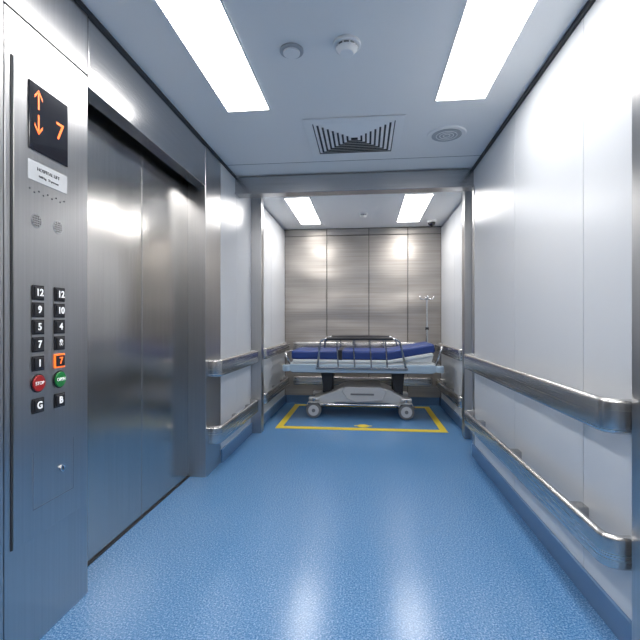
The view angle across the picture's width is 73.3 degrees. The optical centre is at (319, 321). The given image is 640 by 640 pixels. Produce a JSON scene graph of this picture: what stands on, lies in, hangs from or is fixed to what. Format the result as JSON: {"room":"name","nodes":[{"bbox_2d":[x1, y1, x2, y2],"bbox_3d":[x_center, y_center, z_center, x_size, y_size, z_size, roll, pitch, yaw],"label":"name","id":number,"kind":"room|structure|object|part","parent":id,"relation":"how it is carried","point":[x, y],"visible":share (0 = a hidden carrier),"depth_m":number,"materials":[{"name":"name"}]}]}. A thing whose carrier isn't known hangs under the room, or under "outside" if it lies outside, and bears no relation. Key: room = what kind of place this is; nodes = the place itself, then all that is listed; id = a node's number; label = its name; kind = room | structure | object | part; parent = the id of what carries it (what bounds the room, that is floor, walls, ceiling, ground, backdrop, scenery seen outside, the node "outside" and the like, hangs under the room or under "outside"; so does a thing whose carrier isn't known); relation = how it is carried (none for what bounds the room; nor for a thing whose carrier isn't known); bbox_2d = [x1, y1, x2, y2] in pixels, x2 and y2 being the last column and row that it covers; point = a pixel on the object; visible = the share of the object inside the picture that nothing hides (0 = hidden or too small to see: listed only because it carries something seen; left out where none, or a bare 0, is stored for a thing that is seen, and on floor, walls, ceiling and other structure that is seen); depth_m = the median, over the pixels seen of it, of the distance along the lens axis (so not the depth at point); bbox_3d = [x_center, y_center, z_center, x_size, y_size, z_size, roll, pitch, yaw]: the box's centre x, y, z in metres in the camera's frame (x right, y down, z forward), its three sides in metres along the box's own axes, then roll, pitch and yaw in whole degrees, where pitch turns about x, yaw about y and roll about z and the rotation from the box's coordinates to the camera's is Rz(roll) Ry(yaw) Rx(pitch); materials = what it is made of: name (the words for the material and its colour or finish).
{"room":"hospital interior","nodes":[
{"label":"hospital interior","id":0,"kind":"room"},
{"bbox_2d":[0,0,87,639],"bbox_3d":[-1.168,-0.080,0.321,0.210,2.300,2.795,0,0,6],"label":"wall","id":1,"kind":"structure","parent":0,"point":[62,23],"depth_m":1.40,"materials":[{"name":"metal"}]},
{"bbox_3d":[-1.189,-0.080,0.122,0.210,2.300,2.395,0,0,6],"label":"return panel","id":2,"kind":"part","parent":1,"relation":"part of","materials":[{"name":"metal"}]},
{"bbox_3d":[-1.043,-1.103,1.514,0.210,0.255,0.395,0,0,6],"label":"return panel","id":3,"kind":"part","parent":1,"relation":"part of","materials":[{"name":"metal"}]},
{"bbox_2d":[86,17,220,476],"bbox_3d":[-0.940,-0.080,2.497,0.210,2.300,1.570,0,0,6],"label":"door frame","id":4,"kind":"structure","parent":1,"relation":"attached to","point":[204,202],"depth_m":2.96,"materials":[{"name":"metal"}]},
{"bbox_3d":[-0.889,-1.080,2.333,0.075,0.300,1.255,0,0,6],"label":"door header","id":5,"kind":"part","parent":4,"relation":"part of","materials":[{"name":"silver metal"}]},
{"bbox_2d":[74,0,236,177],"bbox_3d":[-0.967,-1.220,1.283,0.030,0.019,4.750,0,0,6],"label":"trim","id":6,"kind":"structure","parent":1,"relation":"attached to","point":[80,3],"depth_m":2.10,"materials":[{"name":"black metal"}]},
{"bbox_2d":[39,402,618,639],"bbox_3d":[0.132,1.098,2.218,2.600,0.064,7.040,0,0,6],"label":"floor","id":7,"kind":"structure","parent":0,"point":[297,534],"depth_m":1.99,"materials":[{"name":"blue plastic"}]},
{"bbox_2d":[3,3,86,639],"bbox_3d":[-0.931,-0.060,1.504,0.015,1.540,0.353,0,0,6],"label":"control panel","id":8,"kind":"object","parent":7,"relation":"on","point":[48,127],"visible":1,"depth_m":1.47,"materials":[{"name":"metal"}]},
{"bbox_3d":[-0.934,-0.497,1.480,0.002,0.065,0.183,0,0,6],"label":"label plate","id":9,"kind":"part","parent":8,"relation":"part of","materials":[{"name":"silver metal"}]},
{"bbox_3d":[-0.933,-0.676,1.482,0.004,0.223,0.183,0,0,6],"label":"display glass","id":10,"kind":"part","parent":8,"relation":"part of","materials":[{"name":"black glass"}]},
{"bbox_2d":[87,476,189,566],"bbox_3d":[-0.989,1.067,2.346,0.045,0.006,1.260,0,0,6],"label":"groove","id":11,"kind":"object","parent":7,"relation":"on","point":[100,553],"visible":0.36,"depth_m":2.25,"materials":[{"name":"black metal"}]},
{"bbox_2d":[87,101,140,562],"bbox_3d":[-1.029,0.036,1.987,0.030,2.052,0.738,0,0,6],"label":"leaf","id":12,"kind":"object","parent":11,"relation":"on","point":[113,155],"visible":0.42,"depth_m":2.07,"materials":[{"name":"metal"}]},
{"bbox_2d":[141,144,187,514],"bbox_3d":[-0.956,0.036,2.685,0.030,2.052,0.658,0,0,6],"label":"leaf","id":13,"kind":"object","parent":11,"relation":"on","point":[164,192],"visible":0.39,"depth_m":2.61,"materials":[{"name":"metal"}]},
{"bbox_2d":[221,423,251,462],"bbox_3d":[-0.802,1.020,3.714,0.212,0.100,0.880,0,0,6],"label":"baseboard","id":14,"kind":"structure","parent":7,"relation":"on","point":[230,447],"depth_m":3.60,"materials":[{"name":"plastic"}]},
{"bbox_2d":[251,198,263,432],"bbox_3d":[-0.662,-0.074,4.192,0.210,2.288,0.100,0,0,6],"label":"post","id":15,"kind":"object","parent":7,"relation":"on","point":[257,204],"visible":0.4,"depth_m":4.14,"materials":[{"name":"metal"}]},
{"bbox_2d":[264,395,285,423],"bbox_3d":[-0.653,1.020,4.993,0.242,0.100,1.485,0,0,6],"label":"baseboard","id":16,"kind":"structure","parent":7,"relation":"on","point":[268,414],"depth_m":5.01,"materials":[{"name":"plastic"}]},
{"bbox_2d":[283,295,443,419],"bbox_3d":[0.494,0.377,5.016,1.765,1.387,0.724,0,0,6],"label":"stretcher","id":17,"kind":"object","parent":7,"relation":"on","point":[397,361],"visible":1,"depth_m":4.75,"materials":[{"name":"silver metal"}]},
{"bbox_3d":[-0.341,0.406,5.103,0.084,0.139,0.505,0,0,6],"label":"push handle","id":18,"kind":"part","parent":17,"relation":"part of","materials":[{"name":"silver metal"}]},
{"bbox_3d":[0.192,0.350,4.714,0.036,0.321,0.016,0,0,6],"label":"rail post","id":19,"kind":"part","parent":17,"relation":"part of","materials":[{"name":"metal"}]},
{"bbox_3d":[0.485,0.547,5.017,1.560,0.045,0.540,0,0,6],"label":"deck frame","id":20,"kind":"part","parent":17,"relation":"part of","materials":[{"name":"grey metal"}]},
{"bbox_3d":[0.371,0.350,4.695,0.036,0.321,0.016,0,0,6],"label":"rail post","id":21,"kind":"part","parent":17,"relation":"part of","materials":[{"name":"metal"}]},
{"bbox_3d":[0.519,0.343,5.347,0.983,0.339,0.024,0,0,6],"label":"rail","id":22,"kind":"part","parent":17,"relation":"part of","materials":[{"name":"metal"}]},
{"bbox_3d":[0.450,0.343,4.687,0.983,0.339,0.024,0,0,6],"label":"rail","id":23,"kind":"part","parent":17,"relation":"part of","materials":[{"name":"metal"}]},
{"bbox_3d":[0.450,0.508,4.687,1.000,0.027,0.024,0,0,6],"label":"rail","id":24,"kind":"part","parent":17,"relation":"part of","materials":[{"name":"metal"}]},
{"bbox_3d":[0.492,0.328,5.016,1.575,0.180,0.600,0,0,6],"label":"mattress","id":25,"kind":"part","parent":17,"relation":"part of","materials":[{"name":"blue plastic"}]},
{"bbox_3d":[0.550,0.350,4.676,0.036,0.321,0.016,0,0,6],"label":"rail post","id":26,"kind":"part","parent":17,"relation":"part of","materials":[{"name":"metal"}]},
{"bbox_3d":[0.719,0.350,4.659,0.036,0.321,0.016,0,0,6],"label":"rail post","id":27,"kind":"part","parent":17,"relation":"part of","materials":[{"name":"metal"}]},
{"bbox_3d":[1.325,0.366,4.929,0.095,0.217,0.505,0,0,6],"label":"push handle","id":28,"kind":"part","parent":17,"relation":"part of","materials":[{"name":"silver metal"}]},
{"bbox_2d":[462,191,471,438],"bbox_3d":[1.419,-0.074,3.974,0.185,2.288,0.100,0,0,6],"label":"post","id":29,"kind":"object","parent":7,"relation":"on","point":[466,195],"visible":0.34,"depth_m":3.93,"materials":[{"name":"metal"}]},
{"bbox_2d":[632,0,639,639],"bbox_3d":[0.978,-0.080,0.028,0.260,2.300,2.660,0,0,6],"label":"door frame","id":30,"kind":"object","parent":7,"relation":"on","point":[635,3],"visible":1,"depth_m":1.34,"materials":[{"name":"silver metal"}]},
{"bbox_2d":[81,0,587,229],"bbox_3d":[0.132,-1.260,2.218,2.600,0.061,7.040,0,0,6],"label":"ceiling","id":31,"kind":"structure","parent":0,"point":[398,66],"depth_m":2.22,"materials":[{"name":"paint"}]},
{"bbox_2d":[154,0,228,112],"bbox_3d":[-0.601,-1.225,1.888,0.008,0.008,1.246,0,0,6],"label":"frame","id":32,"kind":"object","parent":31,"relation":"attached to","point":[155,1],"visible":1,"depth_m":1.94,"materials":[{"name":"white metal"}]},
{"bbox_2d":[156,0,267,110],"bbox_3d":[-0.477,-1.226,1.875,0.240,0.005,1.230,0,0,6],"label":"ceiling light","id":33,"kind":"object","parent":31,"relation":"in","point":[203,26],"visible":1,"depth_m":1.93,"materials":[{"name":"white plastic"}]},
{"bbox_2d":[219,0,270,109],"bbox_3d":[-0.354,-1.225,1.862,0.008,0.008,1.246,0,0,6],"label":"frame","id":34,"kind":"object","parent":31,"relation":"attached to","point":[221,1],"visible":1,"depth_m":1.93,"materials":[{"name":"white metal"}]},
{"bbox_2d":[228,109,268,111],"bbox_3d":[-0.413,-1.225,2.490,0.240,0.008,0.008,0,0,6],"label":"frame","id":35,"kind":"object","parent":31,"relation":"attached to","point":[263,109],"visible":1,"depth_m":2.49,"materials":[{"name":"white metal"}]},
{"bbox_2d":[280,43,303,58],"bbox_3d":[-0.128,-1.220,1.944,0.108,0.019,0.108,0,0,6],"label":"sprinkler cover","id":36,"kind":"object","parent":31,"relation":"attached to","point":[287,50],"visible":1,"depth_m":1.93,"materials":[{"name":"white plastic"}]},
{"bbox_2d":[286,198,319,223],"bbox_3d":[-0.170,-1.226,4.809,0.240,0.005,1.130,0,0,6],"label":"ceiling light","id":37,"kind":"object","parent":31,"relation":"in","point":[303,209],"visible":1,"depth_m":4.72,"materials":[{"name":"white plastic"}]},
{"bbox_2d":[333,34,360,57],"bbox_3d":[0.118,-1.206,1.898,0.124,0.045,0.124,0,0,6],"label":"smoke detector","id":38,"kind":"object","parent":31,"relation":"attached to","point":[346,46],"visible":1,"depth_m":1.87,"materials":[{"name":"white plastic"}]},
{"bbox_2d":[302,115,405,155],"bbox_3d":[0.229,-1.224,2.862,0.620,0.011,0.577,0,0,6],"label":"ceiling vent","id":39,"kind":"object","parent":31,"relation":"in","point":[371,134],"visible":1,"depth_m":2.81,"materials":[{"name":"white metal"}]},
{"bbox_2d":[359,212,367,217],"bbox_3d":[0.490,-1.206,4.875,0.100,0.045,0.100,0,0,6],"label":"smoke detector","id":40,"kind":"object","parent":31,"relation":"attached to","point":[362,215],"visible":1,"depth_m":4.85,"materials":[{"name":"white plastic"}]},
{"bbox_2d":[397,194,432,221],"bbox_3d":[1.013,-1.226,4.685,0.260,0.005,1.130,0,0,6],"label":"ceiling light","id":41,"kind":"object","parent":31,"relation":"in","point":[413,207],"visible":1,"depth_m":4.60,"materials":[{"name":"white plastic"}]},
{"bbox_2d":[406,193,433,194],"bbox_3d":[0.954,-1.225,4.119,0.260,0.008,0.008,0,0,6],"label":"frame","id":42,"kind":"object","parent":31,"relation":"attached to","point":[420,193],"visible":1,"depth_m":4.12,"materials":[{"name":"white metal"}]},
{"bbox_2d":[427,219,435,225],"bbox_3d":[1.347,-1.198,5.188,0.110,0.090,0.110,0,0,6],"label":"security camera","id":43,"kind":"object","parent":31,"relation":"attached to","point":[431,222],"visible":0.94,"depth_m":5.15,"materials":[{"name":"white plastic"}]},
{"bbox_2d":[427,125,466,142],"bbox_3d":[0.827,-1.221,2.809,0.250,0.015,0.250,0,0,6],"label":"ceiling speaker","id":44,"kind":"object","parent":31,"relation":"attached to","point":[448,133],"depth_m":2.78},
{"bbox_2d":[434,0,467,101],"bbox_3d":[0.573,-1.225,1.765,0.008,0.008,1.246,0,0,6],"label":"frame","id":45,"kind":"object","parent":31,"relation":"attached to","point":[466,1],"visible":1,"depth_m":1.91,"materials":[{"name":"white metal"}]},
{"bbox_2d":[436,98,484,101],"bbox_3d":[0.770,-1.225,2.367,0.260,0.008,0.008,0,0,6],"label":"frame","id":46,"kind":"object","parent":31,"relation":"attached to","point":[473,98],"visible":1,"depth_m":2.36,"materials":[{"name":"white metal"}]},
{"bbox_2d":[436,0,536,99],"bbox_3d":[0.706,-1.226,1.751,0.260,0.005,1.230,0,0,6],"label":"ceiling light","id":47,"kind":"object","parent":31,"relation":"in","point":[488,30],"visible":1,"depth_m":1.90,"materials":[{"name":"white plastic"}]},
{"bbox_2d":[485,0,538,98],"bbox_3d":[0.839,-1.225,1.737,0.008,0.008,1.246,0,0,6],"label":"frame","id":48,"kind":"object","parent":31,"relation":"attached to","point":[537,1],"visible":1,"depth_m":1.90,"materials":[{"name":"white metal"}]},
{"bbox_2d":[235,169,473,197],"bbox_3d":[0.304,-1.147,3.578,2.040,0.143,0.120,0,0,6],"label":"lintel","id":49,"kind":"object","parent":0,"point":[462,176],"visible":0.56,"depth_m":3.53,"materials":[{"name":"metal"}]},
{"bbox_2d":[235,184,473,193],"bbox_3d":[0.253,-1.083,3.518,1.950,0.017,0.010,0,0,6],"label":"lintel lip","id":50,"kind":"object","parent":49,"relation":"attached to","point":[470,185],"depth_m":3.51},
{"bbox_2d":[285,227,440,236],"bbox_3d":[0.543,-1.179,5.624,2.022,0.082,0.020,0,0,6],"label":"trim","id":51,"kind":"structure","parent":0,"point":[411,230],"depth_m":5.61,"materials":[{"name":"metal"}]},
{"bbox_3d":[-0.188,-1.179,5.700,0.552,0.082,0.020,0,0,6],"label":"panel","id":52,"kind":"part","parent":51,"relation":"part of","materials":[{"name":"metal"}]},
{"bbox_3d":[0.364,-1.179,5.643,0.542,0.082,0.020,0,0,6],"label":"panel","id":53,"kind":"part","parent":51,"relation":"part of","materials":[{"name":"metal"}]},
{"bbox_2d":[286,395,439,404],"bbox_3d":[0.543,1.020,5.619,1.990,0.100,0.030,0,0,6],"label":"baseboard","id":54,"kind":"structure","parent":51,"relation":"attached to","point":[289,398],"depth_m":5.58,"materials":[{"name":"plastic"}]},
{"bbox_3d":[0.886,-1.179,5.588,0.492,0.082,0.020,0,0,6],"label":"panel","id":55,"kind":"part","parent":51,"relation":"part of","materials":[{"name":"metal"}]},
{"bbox_3d":[1.344,-1.179,5.540,0.412,0.082,0.020,0,0,6],"label":"panel","id":56,"kind":"part","parent":51,"relation":"part of","materials":[{"name":"metal"}]},
{"bbox_2d":[284,226,441,392],"bbox_3d":[0.494,-0.080,5.679,2.400,2.300,0.080,0,0,6],"label":"backing","id":57,"kind":"object","parent":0,"point":[430,226],"visible":0.14,"depth_m":5.57,"materials":[{"name":"metal"}]},
{"bbox_2d":[285,236,326,394],"bbox_3d":[-0.188,-0.080,5.700,0.552,2.100,0.020,0,0,6],"label":"panel","id":58,"kind":"object","parent":57,"relation":"attached to","point":[305,257],"visible":0.8,"depth_m":5.69,"materials":[{"name":"metal"}]},
{"bbox_2d":[327,235,368,385],"bbox_3d":[0.364,-0.080,5.643,0.542,2.100,0.020,0,0,6],"label":"panel","id":59,"kind":"object","parent":57,"relation":"attached to","point":[347,256],"visible":0.56,"depth_m":5.63,"materials":[{"name":"metal"}]},
{"bbox_2d":[293,375,431,386],"bbox_3d":[0.538,0.765,5.569,1.798,0.110,0.088,0,0,6],"label":"handrail","id":60,"kind":"object","parent":59,"relation":"attached to","point":[297,380],"visible":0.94,"depth_m":5.53,"materials":[{"name":"metal"}]},
{"bbox_2d":[293,342,431,349],"bbox_3d":[0.538,0.315,5.569,1.798,0.110,0.088,0,0,6],"label":"handrail","id":61,"kind":"object","parent":59,"relation":"attached to","point":[296,345],"visible":0.47,"depth_m":5.54,"materials":[{"name":"metal"}]},
{"bbox_2d":[369,234,406,391],"bbox_3d":[0.886,-0.080,5.588,0.492,2.100,0.020,0,0,6],"label":"panel","id":62,"kind":"object","parent":57,"relation":"attached to","point":[387,253],"visible":0.56,"depth_m":5.58,"materials":[{"name":"metal"}]},
{"bbox_2d":[408,234,440,397],"bbox_3d":[1.344,-0.080,5.540,0.412,2.100,0.020,0,0,6],"label":"panel","id":63,"kind":"object","parent":57,"relation":"attached to","point":[424,250],"visible":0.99,"depth_m":5.53,"materials":[{"name":"metal"}]},
{"bbox_2d":[441,202,461,417],"bbox_3d":[1.508,-0.120,4.465,0.130,2.180,2.085,0,0,6],"label":"wall","id":64,"kind":"structure","parent":0,"point":[451,231],"depth_m":4.79,"materials":[{"name":"white metal"}]},
{"bbox_3d":[1.573,-0.120,5.086,0.130,2.180,0.836,0,0,6],"label":"panel","id":65,"kind":"part","parent":64,"relation":"part of","materials":[{"name":"white metal"}]},
{"bbox_2d":[436,378,461,407],"bbox_3d":[1.426,0.765,4.737,0.088,0.110,1.360,0,0,6],"label":"handrail","id":66,"kind":"object","parent":64,"relation":"attached to","point":[448,392],"visible":0.8,"depth_m":4.56,"materials":[{"name":"metal"}]},
{"bbox_2d":[436,343,461,360],"bbox_3d":[1.426,0.315,4.737,0.088,0.110,1.360,0,0,6],"label":"handrail","id":67,"kind":"object","parent":64,"relation":"attached to","point":[452,352],"visible":0.67,"depth_m":4.40,"materials":[{"name":"metal"}]},
{"bbox_3d":[1.495,-0.120,4.346,0.130,2.180,0.645,0,0,6],"label":"panel","id":68,"kind":"part","parent":64,"relation":"part of","materials":[{"name":"white metal"}]},
{"bbox_2d":[472,0,595,170],"bbox_3d":[0.982,-1.217,1.079,0.032,0.024,4.750,0,0,6],"label":"trim","id":69,"kind":"structure","parent":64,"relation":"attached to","point":[588,5],"depth_m":2.07,"materials":[{"name":"black metal"}]},
{"bbox_2d":[440,398,631,639],"bbox_3d":[1.334,1.020,3.433,0.242,0.100,4.174,0,0,6],"label":"baseboard","id":70,"kind":"structure","parent":64,"relation":"attached to","point":[620,624],"depth_m":1.87,"materials":[{"name":"plastic"}]},
{"bbox_3d":[-1.112,-0.080,2.348,0.100,2.300,6.840,0,0,6],"label":"backing","id":71,"kind":"object","parent":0,"visible":0},
{"bbox_2d":[221,164,236,448],"bbox_3d":[-0.837,-0.120,3.483,0.210,2.180,0.405,0,0,6],"label":"panel","id":72,"kind":"object","parent":71,"relation":"attached to","point":[228,197],"visible":0.38,"depth_m":3.45,"materials":[{"name":"white metal"}]},
{"bbox_2d":[237,197,250,434],"bbox_3d":[-0.791,-0.120,3.920,0.210,2.180,0.467,0,0,6],"label":"panel","id":73,"kind":"object","parent":71,"relation":"attached to","point":[243,204],"visible":0.26,"depth_m":3.88,"materials":[{"name":"white metal"}]},
{"bbox_2d":[208,399,257,443],"bbox_3d":[-0.679,0.795,3.555,0.088,0.120,1.130,0,0,6],"label":"handrail","id":74,"kind":"object","parent":73,"relation":"attached to","point":[217,434],"visible":1,"depth_m":3.27,"materials":[{"name":"metal"}]},
{"bbox_2d":[208,350,257,376],"bbox_3d":[-0.679,0.325,3.555,0.088,0.120,1.130,0,0,6],"label":"handrail","id":75,"kind":"object","parent":73,"relation":"attached to","point":[216,368],"visible":1,"depth_m":3.24,"materials":[{"name":"metal"}]},
{"bbox_2d":[264,208,270,412],"bbox_3d":[-0.708,-0.120,4.576,0.240,2.180,0.645,0,0,6],"label":"panel","id":76,"kind":"object","parent":71,"relation":"attached to","point":[267,217],"visible":0.25,"depth_m":4.70,"materials":[{"name":"silver metal"}]},
{"bbox_2d":[271,216,284,406],"bbox_3d":[-0.630,-0.120,5.316,0.240,2.180,0.836,0,0,6],"label":"panel","id":77,"kind":"object","parent":71,"relation":"attached to","point":[277,232],"visible":0.47,"depth_m":5.24,"materials":[{"name":"white metal"}]},
{"bbox_2d":[264,376,288,403],"bbox_3d":[-0.504,0.765,4.939,0.088,0.110,1.360,0,0,6],"label":"handrail","id":78,"kind":"object","parent":77,"relation":"attached to","point":[269,395],"visible":0.7,"depth_m":4.75,"materials":[{"name":"metal"}]},
{"bbox_2d":[264,342,288,358],"bbox_3d":[-0.504,0.315,4.939,0.088,0.110,1.360,0,0,6],"label":"handrail","id":79,"kind":"object","parent":77,"relation":"attached to","point":[271,351],"visible":0.7,"depth_m":4.69,"materials":[{"name":"metal"}]},
{"bbox_3d":[1.375,-0.080,2.088,0.100,2.300,6.840,0,0,6],"label":"backing","id":80,"kind":"object","parent":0,"visible":0},
{"bbox_2d":[472,114,514,488],"bbox_3d":[1.292,-0.068,2.953,0.244,2.275,0.965,0,0,6],"label":"panel","id":81,"kind":"object","parent":80,"relation":"attached to","point":[494,175],"depth_m":2.85,"materials":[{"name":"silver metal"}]},
{"bbox_3d":[1.275,-0.003,3.413,0.114,2.145,0.054,0,0,6],"label":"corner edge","id":82,"kind":"part","parent":81,"relation":"part of","materials":[{"name":"silver metal"}]},
{"bbox_2d":[464,410,631,570],"bbox_3d":[1.071,0.750,2.401,0.088,0.110,2.042,0,0,6],"label":"handrail","id":83,"kind":"object","parent":81,"relation":"attached to","point":[613,551],"visible":1,"depth_m":1.69,"materials":[{"name":"metal"}]},
{"bbox_2d":[464,354,631,434],"bbox_3d":[1.071,0.307,2.401,0.088,0.115,2.042,0,0,6],"label":"handrail","id":84,"kind":"object","parent":81,"relation":"attached to","point":[608,415],"visible":1,"depth_m":1.67,"materials":[{"name":"metal"}]},
{"bbox_2d":[515,18,583,565],"bbox_3d":[1.203,-0.117,2.081,0.240,2.175,0.781,0,0,6],"label":"panel","id":85,"kind":"object","parent":80,"relation":"attached to","point":[549,123],"visible":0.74,"depth_m":1.99,"materials":[{"name":"white metal"}]},
{"bbox_2d":[584,0,631,620],"bbox_3d":[1.145,-0.117,1.522,0.240,2.175,0.334,0,0,6],"label":"panel","id":86,"kind":"object","parent":80,"relation":"attached to","point":[608,23],"visible":0.69,"depth_m":1.53,"materials":[{"name":"white metal"}]}
]}

